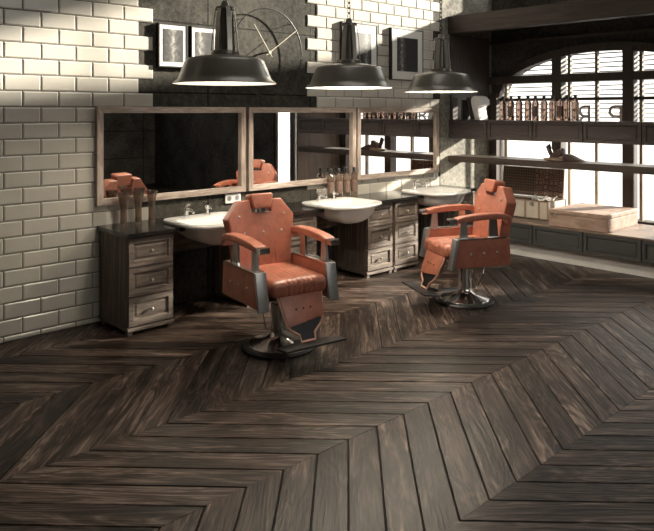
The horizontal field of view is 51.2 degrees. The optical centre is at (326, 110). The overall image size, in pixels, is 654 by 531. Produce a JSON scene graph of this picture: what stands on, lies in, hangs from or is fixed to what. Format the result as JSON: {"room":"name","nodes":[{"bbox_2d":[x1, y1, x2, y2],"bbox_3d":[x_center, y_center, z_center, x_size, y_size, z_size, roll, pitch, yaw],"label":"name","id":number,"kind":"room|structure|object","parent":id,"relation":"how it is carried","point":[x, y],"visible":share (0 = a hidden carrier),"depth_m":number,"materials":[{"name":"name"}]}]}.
{"room":"salon","nodes":[
{"label":"salon","id":0,"kind":"room"},
{"bbox_2d":[0,0,491,342],"bbox_3d":[-1.764,-0.925,5.714,11.250,5.550,0.213,0,0,-43],"label":"wall","id":1,"kind":"structure","parent":0,"point":[61,60],"depth_m":5.57,"materials":[{"name":"brick"}]},
{"bbox_2d":[95,106,245,205],"bbox_3d":[-1.311,0.362,5.957,1.463,0.796,0.044,0,0,-43],"label":"wall mirror","id":2,"kind":"object","parent":1,"relation":"attached to","point":[176,152],"visible":1,"depth_m":5.92,"materials":[{"name":"brown wood"}]},
{"bbox_2d":[156,22,187,67],"bbox_3d":[-1.347,-0.568,5.947,0.287,0.379,0.045,0,0,-43],"label":"framed photograph","id":3,"kind":"object","parent":1,"relation":"attached to","point":[171,39],"visible":0.86,"depth_m":5.92,"materials":[{"name":"black wood"}]},
{"bbox_2d":[163,28,182,61],"bbox_3d":[-1.335,-0.568,5.934,0.195,0.282,0.003,0,0,-43],"label":"print","id":4,"kind":"object","parent":3,"relation":"attached to","point":[172,37],"depth_m":5.93},
{"bbox_2d":[189,26,214,57],"bbox_3d":[-1.112,-0.568,6.168,0.287,0.379,0.045,0,0,-43],"label":"framed photograph","id":5,"kind":"object","parent":1,"relation":"attached to","point":[200,38],"visible":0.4,"depth_m":6.12,"materials":[{"name":"black wood"}]},
{"bbox_2d":[196,32,213,55],"bbox_3d":[-1.099,-0.568,6.155,0.195,0.282,0.003,0,0,-43],"label":"print","id":6,"kind":"object","parent":5,"relation":"attached to","point":[203,39],"depth_m":6.14},
{"bbox_2d":[225,193,240,203],"bbox_3d":[-0.879,0.815,6.385,0.174,0.086,0.014,0,0,-43],"label":"wall outlet","id":7,"kind":"object","parent":1,"relation":"attached to","point":[229,198],"visible":0.98,"depth_m":6.38,"materials":[{"name":"white plastic"}]},
{"bbox_2d":[234,8,301,96],"bbox_3d":[-0.586,-0.564,6.614,0.862,0.862,0.115,0,0,-43],"label":"wall clock","id":8,"kind":"object","parent":1,"relation":"attached to","point":[268,52],"visible":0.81,"depth_m":6.64,"materials":[{"name":"black metal"}]},
{"bbox_2d":[246,107,355,190],"bbox_3d":[-0.224,0.362,6.977,1.451,0.796,0.044,0,0,-43],"label":"wall mirror","id":9,"kind":"object","parent":1,"relation":"attached to","point":[286,147],"visible":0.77,"depth_m":6.91,"materials":[{"name":"brown wood"}]},
{"bbox_2d":[340,21,377,65],"bbox_3d":[0.353,-0.662,7.524,0.555,0.605,0.045,0,0,-43],"label":"framed photograph","id":10,"kind":"object","parent":1,"relation":"attached to","point":[367,33],"visible":0.55,"depth_m":7.58,"materials":[{"name":"black wood"}]},
{"bbox_2d":[356,32,370,64],"bbox_3d":[0.365,-0.662,7.511,0.355,0.395,0.003,0,0,-43],"label":"print","id":11,"kind":"object","parent":10,"relation":"attached to","point":[364,37],"depth_m":7.55},
{"bbox_2d":[356,108,438,179],"bbox_3d":[0.849,0.362,7.985,1.450,0.796,0.044,0,0,-43],"label":"wall mirror","id":12,"kind":"object","parent":1,"relation":"attached to","point":[390,142],"visible":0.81,"depth_m":7.96,"materials":[{"name":"brown wood"}]},
{"bbox_2d":[389,27,422,80],"bbox_3d":[0.940,-0.662,8.075,0.575,0.605,0.045,0,0,-43],"label":"framed photograph","id":13,"kind":"object","parent":1,"relation":"attached to","point":[405,45],"visible":0.86,"depth_m":8.03,"materials":[{"name":"black wood"}]},
{"bbox_2d":[397,37,417,71],"bbox_3d":[0.952,-0.662,8.062,0.375,0.395,0.003,0,0,-43],"label":"print","id":14,"kind":"object","parent":13,"relation":"attached to","point":[407,47],"depth_m":8.06},
{"bbox_2d":[433,172,437,178],"bbox_3d":[1.352,0.805,8.480,0.086,0.086,0.014,0,0,-43],"label":"wall outlet","id":15,"kind":"object","parent":1,"relation":"attached to","point":[435,175],"visible":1,"depth_m":8.47,"materials":[{"name":"white plastic"}]},
{"bbox_2d":[450,34,488,119],"bbox_3d":[1.885,-0.435,8.993,0.860,1.090,0.016,0,0,-43],"label":"panel","id":16,"kind":"object","parent":1,"relation":"attached to","point":[469,55],"visible":0.79,"depth_m":8.98,"materials":[{"name":"black wood"}]},
{"bbox_2d":[448,0,653,34],"bbox_3d":[2.604,-1.090,7.643,0.140,0.220,2.979,0,0,-43],"label":"beam","id":17,"kind":"structure","parent":1,"relation":"attached to","point":[580,10],"depth_m":7.65,"materials":[{"name":"brown wood"}]},
{"bbox_2d":[448,154,653,174],"bbox_3d":[2.685,0.603,7.717,0.360,0.075,2.974,0,0,-43],"label":"shelf","id":18,"kind":"object","parent":1,"relation":"attached to","point":[647,169],"visible":0.97,"depth_m":7.61,"materials":[{"name":"brown wood"}]},
{"bbox_2d":[543,144,587,161],"bbox_3d":[2.674,0.469,7.671,0.100,0.189,0.491,0,0,-43],"label":"carved ornament","id":19,"kind":"object","parent":18,"relation":"on","point":[558,155],"visible":1,"depth_m":7.68,"materials":[{"name":"brown wood"}]},
{"bbox_2d":[449,120,653,144],"bbox_3d":[2.700,0.229,7.731,0.400,0.233,2.974,0,0,-43],"label":"shelf","id":20,"kind":"object","parent":1,"relation":"attached to","point":[600,132],"visible":0.99,"depth_m":7.60,"materials":[{"name":"brown wood"}]},
{"bbox_2d":[458,98,465,119],"bbox_3d":[1.750,-0.025,8.714,0.200,0.270,0.050,0,0,-43],"label":"book","id":21,"kind":"object","parent":20,"relation":"on","point":[459,99],"visible":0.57,"depth_m":8.64,"materials":[{"name":"grey fabric"}]},
{"bbox_2d":[462,100,470,119],"bbox_3d":[1.797,-0.015,8.663,0.200,0.250,0.050,0,0,-43],"label":"book","id":22,"kind":"object","parent":20,"relation":"on","point":[465,111],"visible":0.62,"depth_m":8.60,"materials":[{"name":"black fabric"}]},
{"bbox_2d":[466,97,474,119],"bbox_3d":[1.856,-0.030,8.600,0.200,0.281,0.107,0,0,-43],"label":"book","id":23,"kind":"object","parent":20,"relation":"on","point":[468,99],"visible":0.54,"depth_m":8.53,"materials":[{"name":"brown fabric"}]},
{"bbox_2d":[471,96,489,119],"bbox_3d":[1.909,-0.039,8.500,0.180,0.299,0.158,0,0,-43],"label":"sheaf","id":24,"kind":"object","parent":20,"relation":"on","point":[479,104],"visible":1,"depth_m":8.45,"materials":[{"name":"white paper"}]},
{"bbox_2d":[500,97,505,119],"bbox_3d":[2.127,-0.032,8.254,0.080,0.285,0.080,0,0,-43],"label":"lotion bottle","id":25,"kind":"object","parent":20,"relation":"on","point":[502,103],"visible":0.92,"depth_m":8.22,"materials":[{"name":"orange glass"}]},
{"bbox_2d":[507,96,514,119],"bbox_3d":[2.202,-0.032,8.174,0.082,0.285,0.082,0,0,-43],"label":"lotion bottle","id":26,"kind":"object","parent":20,"relation":"on","point":[510,108],"visible":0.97,"depth_m":8.14,"materials":[{"name":"orange glass"}]},
{"bbox_2d":[516,96,522,119],"bbox_3d":[2.277,-0.032,8.093,0.080,0.285,0.080,0,0,-43],"label":"lotion bottle","id":27,"kind":"object","parent":20,"relation":"on","point":[519,105],"visible":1,"depth_m":8.06,"materials":[{"name":"orange glass"}]},
{"bbox_2d":[524,96,531,119],"bbox_3d":[2.357,-0.032,8.009,0.080,0.285,0.080,0,0,-43],"label":"lotion bottle","id":28,"kind":"object","parent":20,"relation":"on","point":[527,105],"visible":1,"depth_m":7.98,"materials":[{"name":"orange glass"}]},
{"bbox_2d":[532,96,538,120],"bbox_3d":[2.422,-0.032,7.939,0.082,0.285,0.082,0,0,-43],"label":"lotion bottle","id":29,"kind":"object","parent":20,"relation":"on","point":[535,104],"visible":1,"depth_m":7.91,"materials":[{"name":"orange glass"}]},
{"bbox_2d":[540,96,547,120],"bbox_3d":[2.497,-0.032,7.859,0.080,0.285,0.080,0,0,-43],"label":"lotion bottle","id":30,"kind":"object","parent":20,"relation":"on","point":[543,105],"visible":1,"depth_m":7.83,"materials":[{"name":"orange glass"}]},
{"bbox_2d":[549,96,555,120],"bbox_3d":[2.570,-0.032,7.781,0.080,0.285,0.080,0,0,-43],"label":"lotion bottle","id":31,"kind":"object","parent":20,"relation":"on","point":[552,104],"visible":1,"depth_m":7.75,"materials":[{"name":"orange glass"}]},
{"bbox_2d":[556,96,563,120],"bbox_3d":[2.634,-0.032,7.713,0.082,0.285,0.082,0,0,-43],"label":"lotion bottle","id":32,"kind":"object","parent":20,"relation":"on","point":[559,105],"visible":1,"depth_m":7.68,"materials":[{"name":"orange glass"}]},
{"bbox_2d":[563,95,570,120],"bbox_3d":[2.690,-0.032,7.654,0.080,0.285,0.080,0,0,-43],"label":"lotion bottle","id":33,"kind":"object","parent":20,"relation":"on","point":[566,104],"visible":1,"depth_m":7.62,"materials":[{"name":"orange glass"}]},
{"bbox_2d":[571,95,578,120],"bbox_3d":[2.756,-0.032,7.583,0.080,0.285,0.080,0,0,-43],"label":"lotion bottle","id":34,"kind":"object","parent":20,"relation":"on","point":[575,103],"visible":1,"depth_m":7.55,"materials":[{"name":"orange glass"}]},
{"bbox_2d":[0,251,653,530],"bbox_3d":[1.403,1.775,2.195,11.050,0.151,9.280,0,0,-43],"label":"floor","id":35,"kind":"structure","parent":0,"point":[532,409],"depth_m":3.85,"materials":[{"name":"brown wood"}]},
{"bbox_2d":[99,231,173,335],"bbox_3d":[-1.514,1.327,5.440,0.398,0.745,0.520,0,0,-43],"label":"base cabinet","id":36,"kind":"object","parent":35,"relation":"on","point":[136,274],"visible":0.97,"depth_m":5.28,"materials":[{"name":"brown wood"}]},
{"bbox_2d":[97,185,476,251],"bbox_3d":[-0.028,1.071,6.830,4.500,0.298,0.527,0,0,-43],"label":"countertop","id":37,"kind":"structure","parent":36,"relation":"on","point":[180,243],"depth_m":6.01,"materials":[{"name":"black stone"}]},
{"bbox_2d":[117,192,129,225],"bbox_3d":[-1.641,0.790,5.510,0.100,0.262,0.100,0,0,-43],"label":"glass vase","id":38,"kind":"object","parent":37,"relation":"on","point":[123,197],"visible":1,"depth_m":5.48,"materials":[{"name":"glass"}]},
{"bbox_2d":[132,191,144,223],"bbox_3d":[-1.546,0.790,5.599,0.100,0.262,0.100,0,0,-43],"label":"glass vase","id":39,"kind":"object","parent":37,"relation":"on","point":[137,195],"visible":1,"depth_m":5.57,"materials":[{"name":"glass"}]},
{"bbox_2d":[145,190,157,221],"bbox_3d":[-1.459,0.790,5.681,0.100,0.262,0.100,0,0,-43],"label":"glass vase","id":40,"kind":"object","parent":37,"relation":"on","point":[151,194],"visible":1,"depth_m":5.66,"materials":[{"name":"glass"}]},
{"bbox_2d":[163,204,226,244],"bbox_3d":[-0.931,0.929,5.638,0.670,0.314,0.635,0,0,-43],"label":"basin","id":41,"kind":"object","parent":37,"relation":"in","point":[208,228],"visible":0.73,"depth_m":5.49,"materials":[{"name":"white ceramic"}]},
{"bbox_2d":[183,204,194,216],"bbox_3d":[-1.151,0.832,5.711,0.052,0.118,0.148,0,0,-43],"label":"faucet","id":42,"kind":"object","parent":41,"relation":"on","point":[186,210],"depth_m":5.72,"materials":[{"name":"silver metal"}]},
{"bbox_2d":[204,205,211,214],"bbox_3d":[-1.020,0.851,5.878,0.060,0.080,0.093,0,0,-43],"label":"faucet","id":43,"kind":"object","parent":41,"relation":"on","point":[207,207],"depth_m":5.87,"materials":[{"name":"silver metal"}]},
{"bbox_2d":[327,169,333,198],"bbox_3d":[0.040,0.762,7.123,0.076,0.318,0.076,0,0,-43],"label":"bottle","id":44,"kind":"object","parent":37,"relation":"on","point":[330,179],"visible":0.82,"depth_m":7.09,"materials":[{"name":"brown glass"}]},
{"bbox_2d":[335,168,341,197],"bbox_3d":[0.124,0.762,7.202,0.076,0.318,0.076,0,0,-43],"label":"bottle","id":45,"kind":"object","parent":37,"relation":"on","point":[338,178],"visible":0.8,"depth_m":7.17,"materials":[{"name":"brown glass"}]},
{"bbox_2d":[302,189,381,223],"bbox_3d":[0.169,0.929,6.671,0.670,0.314,0.635,0,0,-43],"label":"basin","id":46,"kind":"object","parent":37,"relation":"in","point":[346,210],"visible":0.98,"depth_m":6.54,"materials":[{"name":"white ceramic"}]},
{"bbox_2d":[316,189,326,200],"bbox_3d":[-0.051,0.832,6.745,0.052,0.118,0.148,0,0,-43],"label":"faucet","id":47,"kind":"object","parent":46,"relation":"on","point":[319,194],"depth_m":6.76,"materials":[{"name":"silver metal"}]},
{"bbox_2d":[343,167,349,196],"bbox_3d":[0.208,0.762,7.280,0.076,0.318,0.076,0,0,-43],"label":"bottle","id":48,"kind":"object","parent":37,"relation":"on","point":[346,177],"visible":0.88,"depth_m":7.25,"materials":[{"name":"brown glass"}]},
{"bbox_2d":[351,167,357,196],"bbox_3d":[0.292,0.762,7.359,0.076,0.318,0.076,0,0,-43],"label":"bottle","id":49,"kind":"object","parent":37,"relation":"on","point":[354,178],"visible":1,"depth_m":7.33,"materials":[{"name":"brown glass"}]},
{"bbox_2d":[401,179,470,206],"bbox_3d":[1.256,0.929,7.691,0.670,0.314,0.635,0,0,-43],"label":"basin","id":50,"kind":"object","parent":37,"relation":"in","point":[433,195],"visible":0.89,"depth_m":7.56,"materials":[{"name":"white ceramic"}]},
{"bbox_2d":[413,179,423,188],"bbox_3d":[1.036,0.832,7.765,0.052,0.118,0.148,0,0,-43],"label":"faucet","id":51,"kind":"object","parent":50,"relation":"on","point":[415,183],"depth_m":7.78,"materials":[{"name":"silver metal"}]},
{"bbox_2d":[215,245,248,306],"bbox_3d":[-0.705,1.327,6.200,0.398,0.745,0.520,0,0,-43],"label":"base cabinet","id":52,"kind":"object","parent":35,"relation":"on","point":[222,253],"visible":0.05,"depth_m":6.19,"materials":[{"name":"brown wood"}]},
{"bbox_2d":[221,192,346,359],"bbox_3d":[-0.309,1.159,4.872,0.655,1.080,0.881,0,0,-34],"label":"barber chair","id":53,"kind":"object","parent":35,"relation":"on","point":[262,267],"visible":1,"depth_m":4.85,"materials":[{"name":"orange leather"}]},
{"bbox_2d":[291,213,316,254],"bbox_3d":[-0.395,1.327,6.490,0.398,0.745,0.520,0,0,-43],"label":"base cabinet","id":54,"kind":"object","parent":35,"relation":"on","point":[310,220],"visible":0.02,"depth_m":6.38,"materials":[{"name":"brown wood"}]},
{"bbox_2d":[334,203,392,277],"bbox_3d":[0.393,1.327,7.230,0.398,0.745,0.520,0,0,-43],"label":"base cabinet","id":55,"kind":"object","parent":35,"relation":"on","point":[365,247],"visible":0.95,"depth_m":7.07,"materials":[{"name":"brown wood"}]},
{"bbox_2d":[391,199,418,271],"bbox_3d":[0.699,1.327,7.517,0.398,0.745,0.520,0,0,-43],"label":"base cabinet","id":56,"kind":"object","parent":35,"relation":"on","point":[405,213],"visible":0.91,"depth_m":7.33,"materials":[{"name":"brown wood"}]},
{"bbox_2d":[421,191,472,241],"bbox_3d":[1.457,1.327,8.229,0.398,0.745,0.520,0,0,-43],"label":"base cabinet","id":57,"kind":"object","parent":35,"relation":"on","point":[468,199],"visible":0.24,"depth_m":8.11,"materials":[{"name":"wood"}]},
{"bbox_2d":[402,178,515,308],"bbox_3d":[1.168,1.159,6.089,0.881,1.080,0.655,0,0,-17],"label":"barber chair","id":58,"kind":"object","parent":35,"relation":"on","point":[486,243],"visible":1,"depth_m":5.97,"materials":[{"name":"leather"}]},
{"bbox_2d":[509,217,653,277],"bbox_3d":[2.873,1.494,7.894,0.885,0.412,2.974,0,0,-43],"label":"window bench","id":59,"kind":"object","parent":35,"relation":"on","point":[629,250],"visible":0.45,"depth_m":7.40,"materials":[{"name":"grey paint"}]},
{"bbox_2d":[503,165,567,220],"bbox_3d":[2.467,0.995,8.455,0.480,0.583,0.854,0,0,-43],"label":"trunk","id":60,"kind":"object","parent":59,"relation":"on","point":[529,181],"visible":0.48,"depth_m":8.38,"materials":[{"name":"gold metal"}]},
{"bbox_2d":[531,195,556,201],"bbox_3d":[2.584,1.037,8.153,0.200,0.061,0.260,0,0,-43],"label":"folded cloth","id":61,"kind":"object","parent":60,"relation":"on","point":[534,197],"visible":1,"depth_m":8.12,"materials":[{"name":"white fabric"}]},
{"bbox_2d":[549,203,637,232],"bbox_3d":[3.007,1.195,7.713,0.783,0.184,0.676,0,0,-43],"label":"case","id":62,"kind":"object","parent":59,"relation":"on","point":[584,216],"visible":1,"depth_m":7.50,"materials":[{"name":"beige wood"}]},
{"bbox_2d":[492,0,653,224],"bbox_3d":[5.503,-0.825,6.045,0.200,5.350,9.280,0,0,-43],"label":"wall","id":63,"kind":"structure","parent":0,"point":[505,57],"depth_m":8.81,"materials":[{"name":"black paint"}]},
{"bbox_2d":[489,42,653,221],"bbox_3d":[3.259,0.225,8.256,0.154,2.090,2.975,0,0,-43],"label":"window","id":64,"kind":"structure","parent":63,"relation":"in","point":[630,75],"depth_m":8.24,"materials":[{"name":"paint"}]},
{"bbox_2d":[509,83,551,96],"bbox_3d":[2.692,-0.278,9.028,0.035,0.171,0.615,0,0,-43],"label":"window blind","id":65,"kind":"object","parent":64,"relation":"attached to","point":[528,83],"depth_m":9.01,"materials":[{"name":"white plastic"}]},
{"bbox_2d":[517,60,551,75],"bbox_3d":[2.734,-0.561,8.984,0.035,0.180,0.493,0,0,-43],"label":"window blind","id":66,"kind":"object","parent":64,"relation":"attached to","point":[549,60],"depth_m":8.92,"materials":[{"name":"white plastic"}]},
{"bbox_2d":[566,51,621,73],"bbox_3d":[3.282,-0.591,8.401,0.035,0.240,0.697,0,0,-43],"label":"window blind","id":67,"kind":"object","parent":64,"relation":"attached to","point":[618,51],"depth_m":8.38,"materials":[{"name":"white plastic"}]},
{"bbox_2d":[566,80,621,95],"bbox_3d":[3.282,-0.278,8.401,0.035,0.171,0.697,0,0,-43],"label":"window blind","id":68,"kind":"object","parent":64,"relation":"attached to","point":[590,81],"depth_m":8.38,"materials":[{"name":"white plastic"}]},
{"bbox_2d":[579,103,621,117],"bbox_3d":[3.341,-0.007,8.338,0.035,0.174,0.524,0,0,-43],"label":"window blind","id":69,"kind":"object","parent":64,"relation":"attached to","point":[579,103],"depth_m":8.30,"materials":[{"name":"white plastic"}]},
{"bbox_2d":[644,54,653,69],"bbox_3d":[3.738,-0.566,7.915,0.035,0.177,0.101,0,0,-43],"label":"window blind","id":70,"kind":"object","parent":64,"relation":"attached to","point":[647,54],"depth_m":7.91,"materials":[{"name":"white plastic"}]},
{"bbox_2d":[644,79,653,93],"bbox_3d":[3.738,-0.283,7.915,0.035,0.162,0.101,0,0,-43],"label":"window blind","id":71,"kind":"object","parent":64,"relation":"attached to","point":[651,79],"depth_m":7.91,"materials":[{"name":"white plastic"}]},
{"bbox_2d":[644,103,653,118],"bbox_3d":[3.738,0.000,7.915,0.035,0.174,0.101,0,0,-43],"label":"window blind","id":72,"kind":"object","parent":64,"relation":"attached to","point":[644,103],"depth_m":7.90,"materials":[{"name":"white plastic"}]},
{"bbox_2d":[490,28,653,44],"bbox_3d":[3.256,-0.920,8.255,0.049,0.040,2.979,0,0,-43],"label":"trim","id":73,"kind":"structure","parent":63,"relation":"attached to","point":[649,29],"depth_m":8.42,"materials":[{"name":"brown wood"}]},
{"bbox_3d":[1.476,-3.600,2.263,11.250,0.200,9.280,0,0,-43],"label":"ceiling","id":74,"kind":"structure","parent":0,"visible":0},
{"bbox_2d":[172,0,276,85],"bbox_3d":[-0.695,-1.842,4.653,0.703,3.314,0.703,0,0,-14],"label":"pendant lamp","id":75,"kind":"object","parent":74,"relation":"hanging from","point":[224,66],"visible":1,"depth_m":4.47,"materials":[{"name":"black metal"}]},
{"bbox_2d":[305,0,392,88],"bbox_3d":[0.177,-1.842,5.509,0.703,3.314,0.703,0,0,-14],"label":"pendant lamp","id":76,"kind":"object","parent":74,"relation":"hanging from","point":[348,72],"visible":1,"depth_m":5.31,"materials":[{"name":"black metal"}]},
{"bbox_2d":[405,0,477,92],"bbox_3d":[1.107,-1.842,6.636,0.703,3.314,0.703,0,0,-14],"label":"pendant lamp","id":77,"kind":"object","parent":74,"relation":"hanging from","point":[441,79],"visible":1,"depth_m":6.46,"materials":[{"name":"black metal"}]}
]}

